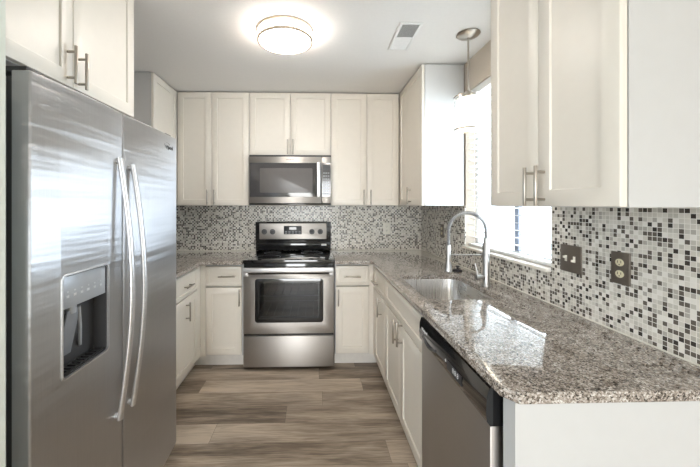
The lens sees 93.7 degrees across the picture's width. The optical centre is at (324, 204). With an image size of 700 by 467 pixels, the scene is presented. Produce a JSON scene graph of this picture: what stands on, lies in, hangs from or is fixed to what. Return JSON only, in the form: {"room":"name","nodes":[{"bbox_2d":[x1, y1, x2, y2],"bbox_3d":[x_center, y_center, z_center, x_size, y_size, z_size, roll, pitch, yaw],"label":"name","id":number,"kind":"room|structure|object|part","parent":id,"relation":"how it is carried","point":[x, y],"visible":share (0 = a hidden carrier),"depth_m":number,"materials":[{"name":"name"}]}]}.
{"room":"kitchen","nodes":[
{"label":"kitchen","id":0,"kind":"room"},
{"bbox_2d":[0,0,5,466],"bbox_3d":[-2.096,0.162,0.679,2.680,2.447,0.120,0,0,-2],"label":"wall","id":1,"kind":"structure","parent":0,"point":[2,2],"depth_m":0.77,"materials":[{"name":"paint"}]},
{"bbox_2d":[163,363,417,466],"bbox_3d":[-0.205,1.435,-0.346,6.400,0.100,7.740,0,0,-2],"label":"floor","id":2,"kind":"structure","parent":0,"point":[340,414],"depth_m":2.10,"materials":[{"name":"wood"}]},
{"bbox_2d":[6,66,175,466],"bbox_3d":[-1.163,0.507,1.298,0.905,1.756,0.908,0,0,-2],"label":"refrigerator","id":3,"kind":"object","parent":2,"relation":"on","point":[91,186],"visible":1,"depth_m":1.06,"materials":[{"name":"grey metal"}]},
{"bbox_3d":[-0.795,0.462,1.060,0.055,1.630,0.410,0,0,-2],"label":"freezer door","id":4,"kind":"part","parent":3,"relation":"part of","materials":[{"name":"silver metal"}]},
{"bbox_3d":[-0.786,0.264,1.061,0.024,0.098,0.203,0,0,-2],"label":"dispenser panel","id":5,"kind":"part","parent":3,"relation":"part of","materials":[{"name":"silver metal"}]},
{"bbox_3d":[-0.772,0.363,1.062,0.012,0.314,0.222,0,0,-2],"label":"dispenser trim","id":6,"kind":"part","parent":3,"relation":"part of","materials":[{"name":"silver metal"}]},
{"bbox_3d":[-0.744,0.312,1.222,0.071,0.978,0.026,0,0,-2],"label":"handle","id":7,"kind":"part","parent":3,"relation":"part of","materials":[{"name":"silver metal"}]},
{"bbox_3d":[-0.746,0.320,1.310,0.071,0.963,0.026,0,0,-2],"label":"handle","id":8,"kind":"part","parent":3,"relation":"part of","materials":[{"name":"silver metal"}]},
{"bbox_3d":[-0.808,0.462,1.519,0.055,1.630,0.488,0,0,-2],"label":"door","id":9,"kind":"part","parent":3,"relation":"part of","materials":[{"name":"silver metal"}]},
{"bbox_2d":[176,266,199,389],"bbox_3d":[-1.329,0.943,2.509,0.667,0.882,0.612,0,0,-2],"label":"base cabinet","id":10,"kind":"object","parent":2,"relation":"on","point":[188,284],"visible":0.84,"depth_m":2.47,"materials":[{"name":"white paint"}]},
{"bbox_3d":[-1.041,0.605,2.447,0.020,0.169,0.463,0,0,-2],"label":"drawer","id":11,"kind":"part","parent":10,"relation":"part of","materials":[{"name":"white paint"}]},
{"bbox_3d":[-1.041,0.984,2.447,0.020,0.570,0.463,0,0,-2],"label":"door","id":12,"kind":"part","parent":10,"relation":"part of","materials":[{"name":"white paint"}]},
{"bbox_3d":[-1.012,0.798,2.439,0.038,0.140,0.012,0,0,-2],"label":"handle","id":13,"kind":"part","parent":10,"relation":"part of","materials":[{"name":"silver metal"}]},
{"bbox_2d":[176,250,255,277],"bbox_3d":[-1.177,0.486,2.586,0.999,0.030,1.578,0,0,-2],"label":"countertop","id":14,"kind":"structure","parent":10,"relation":"on","point":[186,261],"depth_m":2.87,"materials":[{"name":"grey stone"}]},
{"bbox_2d":[195,264,243,364],"bbox_3d":[-0.908,0.943,3.050,0.426,0.882,0.667,0,0,-2],"label":"base cabinet","id":15,"kind":"object","parent":2,"relation":"on","point":[221,286],"visible":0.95,"depth_m":2.76,"materials":[{"name":"white paint"}]},
{"bbox_3d":[-0.847,0.605,2.766,0.299,0.169,0.020,0,0,-2],"label":"drawer","id":16,"kind":"part","parent":15,"relation":"part of","materials":[{"name":"white paint"}]},
{"bbox_3d":[-0.847,0.984,2.766,0.299,0.570,0.020,0,0,-2],"label":"door","id":17,"kind":"part","parent":15,"relation":"part of","materials":[{"name":"white paint"}]},
{"bbox_3d":[-0.816,0.602,2.738,0.140,0.012,0.038,0,0,-2],"label":"handle","id":18,"kind":"part","parent":15,"relation":"part of","materials":[{"name":"silver metal"}]},
{"bbox_3d":[-0.712,0.778,2.741,0.012,0.140,0.038,0,0,-2],"label":"handle","id":19,"kind":"part","parent":15,"relation":"part of","materials":[{"name":"silver metal"}]},
{"bbox_2d":[243,221,334,366],"bbox_3d":[-0.304,0.778,3.039,0.766,1.212,0.708,0,0,-2],"label":"electric range","id":20,"kind":"object","parent":2,"relation":"on","point":[288,280],"visible":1,"depth_m":2.73,"materials":[{"name":"grey metal"}]},
{"bbox_3d":[-0.296,1.225,2.752,0.756,0.260,0.043,0,0,-2],"label":"storage drawer","id":21,"kind":"part","parent":20,"relation":"part of","materials":[{"name":"silver metal"}]},
{"bbox_2d":[243,267,333,333],"bbox_3d":[-0.303,0.800,3.016,0.756,0.567,0.661,0,0,-2],"label":"oven","id":22,"kind":"object","parent":20,"relation":"in","point":[276,300],"depth_m":2.73,"materials":[{"name":"metal"}]},
{"bbox_3d":[-0.296,0.531,2.755,0.752,0.083,0.035,0,0,-2],"label":"vent trim","id":23,"kind":"part","parent":20,"relation":"part of","materials":[{"name":"silver metal"}]},
{"bbox_3d":[-0.296,1.086,2.758,0.748,0.017,0.031,0,0,-2],"label":"drawer trim","id":24,"kind":"part","parent":20,"relation":"part of","materials":[{"name":"silver metal"}]},
{"bbox_2d":[243,250,334,263],"bbox_3d":[-0.304,0.475,3.049,0.766,0.028,0.640,0,0,-2],"label":"cooktop","id":25,"kind":"object","parent":20,"relation":"in","point":[258,256],"depth_m":2.86,"materials":[{"name":"black glass"}]},
{"bbox_3d":[-0.314,0.267,3.296,0.675,0.157,0.004,0,0,-2],"label":"control panel","id":26,"kind":"part","parent":20,"relation":"part of","materials":[{"name":"silver metal"}]},
{"bbox_2d":[334,263,376,362],"bbox_3d":[0.283,0.943,3.085,0.400,0.882,0.667,0,0,-2],"label":"base cabinet","id":27,"kind":"object","parent":2,"relation":"on","point":[353,287],"visible":0.93,"depth_m":2.79,"materials":[{"name":"white paint"}]},
{"bbox_3d":[0.240,0.605,2.798,0.283,0.169,0.020,0,0,-2],"label":"drawer","id":28,"kind":"part","parent":27,"relation":"part of","materials":[{"name":"white paint"}]},
{"bbox_3d":[0.239,0.610,2.769,0.140,0.012,0.038,0,0,-2],"label":"handle","id":29,"kind":"part","parent":27,"relation":"part of","materials":[{"name":"silver metal"}]},
{"bbox_3d":[0.240,0.984,2.798,0.283,0.570,0.020,0,0,-2],"label":"door","id":30,"kind":"part","parent":27,"relation":"part of","materials":[{"name":"white paint"}]},
{"bbox_2d":[371,266,385,381],"bbox_3d":[0.706,0.943,2.605,0.640,0.882,0.542,0,0,-2],"label":"base cabinet","id":31,"kind":"object","parent":2,"relation":"on","point":[379,279],"visible":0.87,"depth_m":2.52,"materials":[{"name":"white paint"}]},
{"bbox_3d":[0.409,0.770,2.443,0.038,0.140,0.012,0,0,-2],"label":"handle","id":32,"kind":"part","parent":31,"relation":"part of","materials":[{"name":"silver metal"}]},
{"bbox_3d":[0.436,0.605,2.529,0.020,0.169,0.403,0,0,-2],"label":"drawer","id":33,"kind":"part","parent":31,"relation":"part of","materials":[{"name":"white paint"}]},
{"bbox_3d":[0.436,0.984,2.529,0.020,0.570,0.403,0,0,-2],"label":"door","id":34,"kind":"part","parent":31,"relation":"part of","materials":[{"name":"white paint"}]},
{"bbox_2d":[385,278,422,466],"bbox_3d":[0.726,0.943,1.919,0.640,0.882,0.826,0,0,-2],"label":"base cabinet","id":35,"kind":"object","parent":2,"relation":"on","point":[403,342],"visible":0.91,"depth_m":1.82,"materials":[{"name":"white paint"}]},
{"bbox_3d":[0.448,0.984,2.116,0.020,0.570,0.408,0,0,-2],"label":"door","id":36,"kind":"part","parent":35,"relation":"part of","materials":[{"name":"white paint"}]},
{"bbox_3d":[0.424,0.757,1.952,0.038,0.140,0.012,0,0,-2],"label":"handle","id":37,"kind":"part","parent":35,"relation":"part of","materials":[{"name":"silver metal"}]},
{"bbox_3d":[0.426,0.740,1.865,0.038,0.140,0.012,0,0,-2],"label":"handle","id":38,"kind":"part","parent":35,"relation":"part of","materials":[{"name":"silver metal"}]},
{"bbox_3d":[0.460,0.984,1.706,0.020,0.570,0.408,0,0,-2],"label":"door","id":39,"kind":"part","parent":35,"relation":"part of","materials":[{"name":"white paint"}]},
{"bbox_2d":[331,250,699,403],"bbox_3d":[0.585,0.486,2.123,0.951,0.030,2.605,0,0,-2],"label":"countertop","id":40,"kind":"structure","parent":35,"relation":"on","point":[529,349],"depth_m":1.09,"materials":[{"name":"grey stone"}]},
{"bbox_2d":[404,279,493,299],"bbox_3d":[0.704,0.596,1.913,0.410,0.190,0.590,0,0,-2],"label":"undermount sink","id":41,"kind":"object","parent":40,"relation":"in","point":[441,289],"visible":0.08,"depth_m":2.19,"materials":[{"name":"silver metal"}]},
{"bbox_2d":[452,266,461,271],"bbox_3d":[0.943,0.451,2.314,0.066,0.040,0.066,0,0,-2],"label":"stopper","id":42,"kind":"object","parent":40,"relation":"on","point":[457,269],"visible":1,"depth_m":2.30,"materials":[{"name":"black rubber"}]},
{"bbox_2d":[444,211,490,286],"bbox_3d":[0.835,0.252,1.908,0.262,0.436,0.049,0,0,2],"label":"spring faucet","id":43,"kind":"object","parent":40,"relation":"on","point":[485,276],"visible":1,"depth_m":1.90,"materials":[{"name":"metal"}]},
{"bbox_3d":[0.845,0.292,1.901,0.237,0.024,0.044,0,0,-2],"label":"support arm","id":44,"kind":"part","parent":43,"relation":"part of","materials":[{"name":"metal"}]},
{"bbox_2d":[419,317,502,466],"bbox_3d":[0.741,0.945,1.201,0.618,0.876,0.578,0,0,-2],"label":"dishwasher","id":45,"kind":"object","parent":2,"relation":"on","point":[462,414],"visible":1,"depth_m":1.13,"materials":[{"name":"grey metal"}]},
{"bbox_3d":[0.434,0.582,1.356,0.014,0.030,0.154,0,0,-2],"label":"pocket handle","id":46,"kind":"part","parent":45,"relation":"part of","materials":[{"name":"grey plastic"}]},
{"bbox_2d":[503,397,699,466],"bbox_3d":[0.789,0.943,0.862,0.613,0.882,0.053,0,0,-2],"label":"end panel","id":47,"kind":"object","parent":2,"relation":"on","point":[629,434],"visible":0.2,"depth_m":0.83,"materials":[{"name":"white wood"}]},
{"bbox_2d":[134,0,490,107],"bbox_3d":[-0.205,-1.112,-0.346,6.400,0.100,7.740,0,0,-2],"label":"ceiling","id":48,"kind":"structure","parent":0,"point":[190,45],"depth_m":2.14,"materials":[{"name":"paint"}]},
{"bbox_2d":[257,16,312,54],"bbox_3d":[-0.239,-1.027,1.999,0.338,0.069,0.338,0,0,-2],"label":"flush ceiling light","id":49,"kind":"object","parent":48,"relation":"attached to","point":[283,35],"visible":1,"depth_m":1.93,"materials":[{"name":"white glass"}]},
{"bbox_2d":[388,22,423,49],"bbox_3d":[0.506,-1.057,2.066,0.136,0.008,0.330,0,0,-2],"label":"ceiling vent","id":50,"kind":"object","parent":48,"relation":"in","point":[406,32],"visible":1,"depth_m":2.04,"materials":[{"name":"white plastic"}]},
{"bbox_2d":[454,28,482,132],"bbox_3d":[0.894,-0.761,2.029,0.169,0.600,0.169,0,0,-2],"label":"pendant light","id":51,"kind":"object","parent":48,"relation":"hanging from","point":[468,106],"visible":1,"depth_m":1.99,"materials":[{"name":"frosted white glass"},{"name":"brushed nickel"}]},
{"bbox_3d":[0.894,-0.861,2.029,0.011,0.342,0.011,0,0,-2],"label":"rod","id":52,"kind":"part","parent":51,"relation":"part of","materials":[{"name":"silver metal"}]},
{"bbox_3d":[0.894,-0.565,2.029,0.128,0.190,0.128,0,0,-2],"label":"lamp shade","id":53,"kind":"part","parent":51,"relation":"part of","materials":[{"name":"white glass"}]},
{"bbox_3d":[0.894,-0.567,2.029,0.164,0.210,0.164,0,0,-2],"label":"lamp shade","id":54,"kind":"part","parent":51,"relation":"part of","materials":[{"name":"white glass"}]},
{"bbox_2d":[253,205,373,335],"bbox_3d":[-0.341,0.162,3.462,2.980,2.447,0.120,0,0,-2],"label":"wall","id":55,"kind":"structure","parent":0,"point":[253,205],"depth_m":3.41,"materials":[{"name":"beige paint"}]},
{"bbox_2d":[177,92,252,205],"bbox_3d":[-1.040,-0.523,3.196,0.664,1.060,0.367,0,0,-2],"label":"upper cabinet","id":56,"kind":"object","parent":55,"relation":"attached to","point":[212,127],"visible":0.99,"depth_m":3.05,"materials":[{"name":"white paint"}]},
{"bbox_3d":[-1.212,-0.523,3.056,0.310,1.057,0.020,0,0,-2],"label":"door","id":57,"kind":"part","parent":56,"relation":"part of","materials":[{"name":"white paint"}]},
{"bbox_3d":[-0.881,-0.523,3.066,0.349,1.057,0.020,0,0,-2],"label":"door","id":58,"kind":"part","parent":56,"relation":"part of","materials":[{"name":"white paint"}]},
{"bbox_2d":[249,93,330,154],"bbox_3d":[-0.324,-0.758,3.217,0.764,0.590,0.367,0,0,-2],"label":"upper cabinet","id":59,"kind":"object","parent":55,"relation":"attached to","point":[279,123],"visible":0.94,"depth_m":3.08,"materials":[{"name":"white paint"}]},
{"bbox_3d":[-0.511,-0.758,3.076,0.380,0.587,0.020,0,0,-2],"label":"door","id":60,"kind":"part","parent":59,"relation":"part of","materials":[{"name":"white paint"}]},
{"bbox_2d":[249,155,330,204],"bbox_3d":[-0.318,-0.231,3.173,0.756,0.461,0.434,0,0,-2],"label":"microwave","id":61,"kind":"object","parent":59,"relation":"attached to","point":[273,179],"visible":1,"depth_m":2.99,"materials":[{"name":"grey metal"}]},
{"bbox_3d":[-0.353,-0.228,2.992,0.651,0.312,0.002,0,0,-2],"label":"door glass","id":62,"kind":"part","parent":61,"relation":"part of","materials":[{"name":"black glass"}]},
{"bbox_3d":[-0.051,-0.228,2.982,0.032,0.316,0.036,0,0,-2],"label":"handle","id":63,"kind":"part","parent":61,"relation":"part of","materials":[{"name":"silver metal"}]},
{"bbox_3d":[0.020,-0.228,3.020,0.089,0.427,0.032,0,0,-2],"label":"control panel","id":64,"kind":"part","parent":61,"relation":"part of","materials":[{"name":"silver metal"}]},
{"bbox_3d":[-0.292,-0.541,3.054,0.012,0.140,0.038,0,0,-2],"label":"handle","id":65,"kind":"part","parent":59,"relation":"part of","materials":[{"name":"silver metal"}]},
{"bbox_3d":[-0.129,-0.758,3.088,0.379,0.587,0.020,0,0,-2],"label":"door","id":66,"kind":"part","parent":59,"relation":"part of","materials":[{"name":"white paint"}]},
{"bbox_2d":[176,206,421,250],"bbox_3d":[-0.339,0.239,3.395,2.722,0.463,0.012,0,0,-2],"label":"tile backsplash","id":67,"kind":"structure","parent":55,"relation":"attached to","point":[198,228],"depth_m":3.40,"materials":[{"name":"tile"}]},
{"bbox_2d":[383,223,389,233],"bbox_3d":[0.651,0.248,3.417,0.074,0.118,0.010,0,0,-2],"label":"electrical outlet","id":68,"kind":"object","parent":67,"relation":"attached to","point":[386,226],"visible":1,"depth_m":3.42,"materials":[{"name":"beige plastic"}]},
{"bbox_2d":[330,93,398,205],"bbox_3d":[0.383,-0.523,3.238,0.646,1.060,0.367,0,0,-2],"label":"upper cabinet","id":69,"kind":"object","parent":55,"relation":"attached to","point":[364,127],"visible":0.99,"depth_m":3.10,"materials":[{"name":"white paint"}]},
{"bbox_3d":[0.234,-0.523,3.098,0.338,1.057,0.020,0,0,-2],"label":"door","id":70,"kind":"part","parent":69,"relation":"part of","materials":[{"name":"white paint"}]},
{"bbox_3d":[0.373,-0.071,3.073,0.012,0.140,0.038,0,0,-2],"label":"handle","id":71,"kind":"part","parent":69,"relation":"part of","materials":[{"name":"silver metal"}]},
{"bbox_3d":[0.438,-0.071,3.075,0.012,0.140,0.038,0,0,-2],"label":"handle","id":72,"kind":"part","parent":69,"relation":"part of","materials":[{"name":"silver metal"}]},
{"bbox_3d":[0.556,-0.523,3.108,0.301,1.057,0.020,0,0,-2],"label":"door","id":73,"kind":"part","parent":69,"relation":"part of","materials":[{"name":"white paint"}]},
{"bbox_2d":[437,40,696,365],"bbox_3d":[1.139,0.162,1.794,0.120,2.447,3.300,0,0,-2],"label":"wall","id":74,"kind":"structure","parent":0,"point":[480,63],"depth_m":2.44,"materials":[{"name":"beige paint"}]},
{"bbox_2d":[398,64,463,205],"bbox_3d":[0.858,-0.523,2.943,0.357,1.060,0.983,0,0,-2],"label":"upper cabinet","id":75,"kind":"object","parent":74,"relation":"attached to","point":[431,155],"visible":0.98,"depth_m":2.45,"materials":[{"name":"white paint"}]},
{"bbox_3d":[0.704,-0.076,2.726,0.038,0.140,0.012,0,0,-2],"label":"handle","id":76,"kind":"part","parent":75,"relation":"part of","materials":[{"name":"silver metal"}]},
{"bbox_3d":[0.732,-0.523,2.774,0.020,1.057,0.650,0,0,-2],"label":"door","id":77,"kind":"part","parent":75,"relation":"part of","materials":[{"name":"white paint"}]},
{"bbox_2d":[462,246,550,271],"bbox_3d":[1.093,0.312,1.999,0.108,0.017,0.890,0,0,-2],"label":"trim","id":78,"kind":"structure","parent":74,"relation":"attached to","point":[534,265],"depth_m":1.82,"materials":[{"name":"white paint"}]},
{"bbox_2d":[476,100,550,260],"bbox_3d":[1.166,-0.260,2.002,0.044,1.160,0.885,0,0,-2],"label":"window","id":79,"kind":"structure","parent":74,"relation":"in","point":[517,219],"depth_m":2.40,"materials":[{"name":"white plastic"}]},
{"bbox_2d":[469,76,550,265],"bbox_3d":[1.113,-0.269,2.001,0.056,1.137,0.873,0,0,-2],"label":"window blind","id":80,"kind":"object","parent":79,"relation":"attached to","point":[484,87],"visible":0.33,"depth_m":2.21,"materials":[{"name":"white plastic"}]},
{"bbox_3d":[1.076,-0.253,2.340,0.002,1.074,0.002,0,0,-2],"label":"ladder cord","id":81,"kind":"part","parent":80,"relation":"part of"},
{"bbox_3d":[1.113,-0.814,2.001,0.056,0.047,0.873,0,0,-2],"label":"head rail","id":82,"kind":"part","parent":80,"relation":"part of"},
{"bbox_3d":[1.113,0.292,2.001,0.048,0.016,0.873,0,0,-2],"label":"rail","id":83,"kind":"part","parent":80,"relation":"part of","materials":[{"name":"white plastic"}]},
{"bbox_3d":[1.095,-0.253,1.670,0.002,1.074,0.002,0,0,-2],"label":"ladder cord","id":84,"kind":"part","parent":80,"relation":"part of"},
{"bbox_2d":[421,206,699,366],"bbox_3d":[1.073,0.239,1.797,0.012,0.463,3.290,0,0,-2],"label":"tile backsplash","id":85,"kind":"structure","parent":74,"relation":"attached to","point":[660,309],"depth_m":1.20,"materials":[{"name":"tile"}]},
{"bbox_2d":[440,224,443,237],"bbox_3d":[1.034,0.229,2.873,0.010,0.118,0.074,0,0,-2],"label":"electrical outlet","id":86,"kind":"object","parent":85,"relation":"attached to","point":[441,225],"visible":1,"depth_m":2.86,"materials":[{"name":"grey metal"}]},
{"bbox_2d":[560,244,581,274],"bbox_3d":[1.071,0.236,1.429,0.020,0.118,0.117,0,0,-2],"label":"light switch","id":87,"kind":"object","parent":85,"relation":"attached to","point":[570,256],"visible":1,"depth_m":1.42,"materials":[{"name":"grey metal"}]},
{"bbox_2d":[611,251,630,286],"bbox_3d":[1.083,0.232,1.196,0.010,0.118,0.074,0,0,-2],"label":"electrical outlet","id":88,"kind":"object","parent":85,"relation":"attached to","point":[620,261],"visible":1,"depth_m":1.19,"materials":[{"name":"grey metal"}]},
{"bbox_2d":[615,259,623,265],"bbox_3d":[1.080,0.211,1.196,0.002,0.027,0.033,0,0,-2],"label":"receptacle","id":89,"kind":"object","parent":88,"relation":"attached to","point":[618,262],"depth_m":1.19,"materials":[{"name":"beige plastic"}]},
{"bbox_2d":[615,270,623,277],"bbox_3d":[1.080,0.253,1.196,0.002,0.027,0.033,0,0,-2],"label":"receptacle","id":90,"kind":"object","parent":88,"relation":"attached to","point":[618,273],"depth_m":1.19,"materials":[{"name":"beige plastic"}]},
{"bbox_2d":[491,0,699,206],"bbox_3d":[0.909,-0.523,1.181,0.357,1.060,0.635,0,0,-2],"label":"upper cabinet","id":91,"kind":"object","parent":74,"relation":"attached to","point":[595,103],"visible":1,"depth_m":0.94,"materials":[{"name":"white paint"}]},
{"bbox_3d":[0.774,-0.523,1.336,0.020,1.057,0.315,0,0,-2],"label":"door","id":92,"kind":"part","parent":91,"relation":"part of","materials":[{"name":"white paint"}]},
{"bbox_3d":[0.749,-0.067,1.202,0.038,0.140,0.012,0,0,-2],"label":"handle","id":93,"kind":"part","parent":91,"relation":"part of","materials":[{"name":"silver metal"}]},
{"bbox_3d":[0.751,-0.067,1.143,0.038,0.140,0.012,0,0,-2],"label":"handle","id":94,"kind":"part","parent":91,"relation":"part of","materials":[{"name":"silver metal"}]},
{"bbox_3d":[0.783,-0.523,1.018,0.020,1.057,0.315,0,0,-2],"label":"door","id":95,"kind":"part","parent":91,"relation":"part of","materials":[{"name":"white paint"}]},
{"bbox_3d":[-1.730,0.161,2.055,0.120,2.447,2.610,0,0,-2],"label":"wall","id":96,"kind":"structure","parent":0,"visible":0},
{"bbox_2d":[6,0,133,117],"bbox_3d":[-1.278,-0.747,1.226,0.730,0.612,0.849,0,0,-2],"label":"upper cabinet","id":97,"kind":"object","parent":96,"relation":"attached to","point":[86,47],"visible":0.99,"depth_m":1.27,"materials":[{"name":"white paint"}]},
{"bbox_3d":[-0.956,-0.747,1.025,0.020,0.609,0.427,0,0,-2],"label":"door","id":98,"kind":"part","parent":97,"relation":"part of","materials":[{"name":"white paint"}]},
{"bbox_3d":[-0.932,-0.519,1.211,0.038,0.140,0.012,0,0,-2],"label":"handle","id":99,"kind":"part","parent":97,"relation":"part of","materials":[{"name":"silver metal"}]},
{"bbox_3d":[-0.933,-0.515,1.268,0.038,0.140,0.012,0,0,-2],"label":"handle","id":100,"kind":"part","parent":97,"relation":"part of","materials":[{"name":"silver metal"}]},
{"bbox_3d":[-0.968,-0.747,1.450,0.020,0.609,0.417,0,0,-2],"label":"door","id":101,"kind":"part","parent":97,"relation":"part of","materials":[{"name":"white paint"}]},
{"bbox_2d":[133,72,177,205],"bbox_3d":[-1.512,-0.523,2.980,0.367,1.060,0.771,0,0,-2],"label":"upper cabinet","id":102,"kind":"object","parent":96,"relation":"attached to","point":[155,101],"visible":0.09,"depth_m":2.63,"materials":[{"name":"white paint"}]},
{"bbox_3d":[-1.372,-0.523,2.818,0.020,1.057,0.438,0,0,-2],"label":"door","id":103,"kind":"part","parent":102,"relation":"part of","materials":[{"name":"white paint"}]},
{"label":"outside","id":104,"kind":"structure","parent":0,"visible":0},
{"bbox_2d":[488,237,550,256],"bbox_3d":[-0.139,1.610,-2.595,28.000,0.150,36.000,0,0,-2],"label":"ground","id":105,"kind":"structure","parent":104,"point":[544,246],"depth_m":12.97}
]}

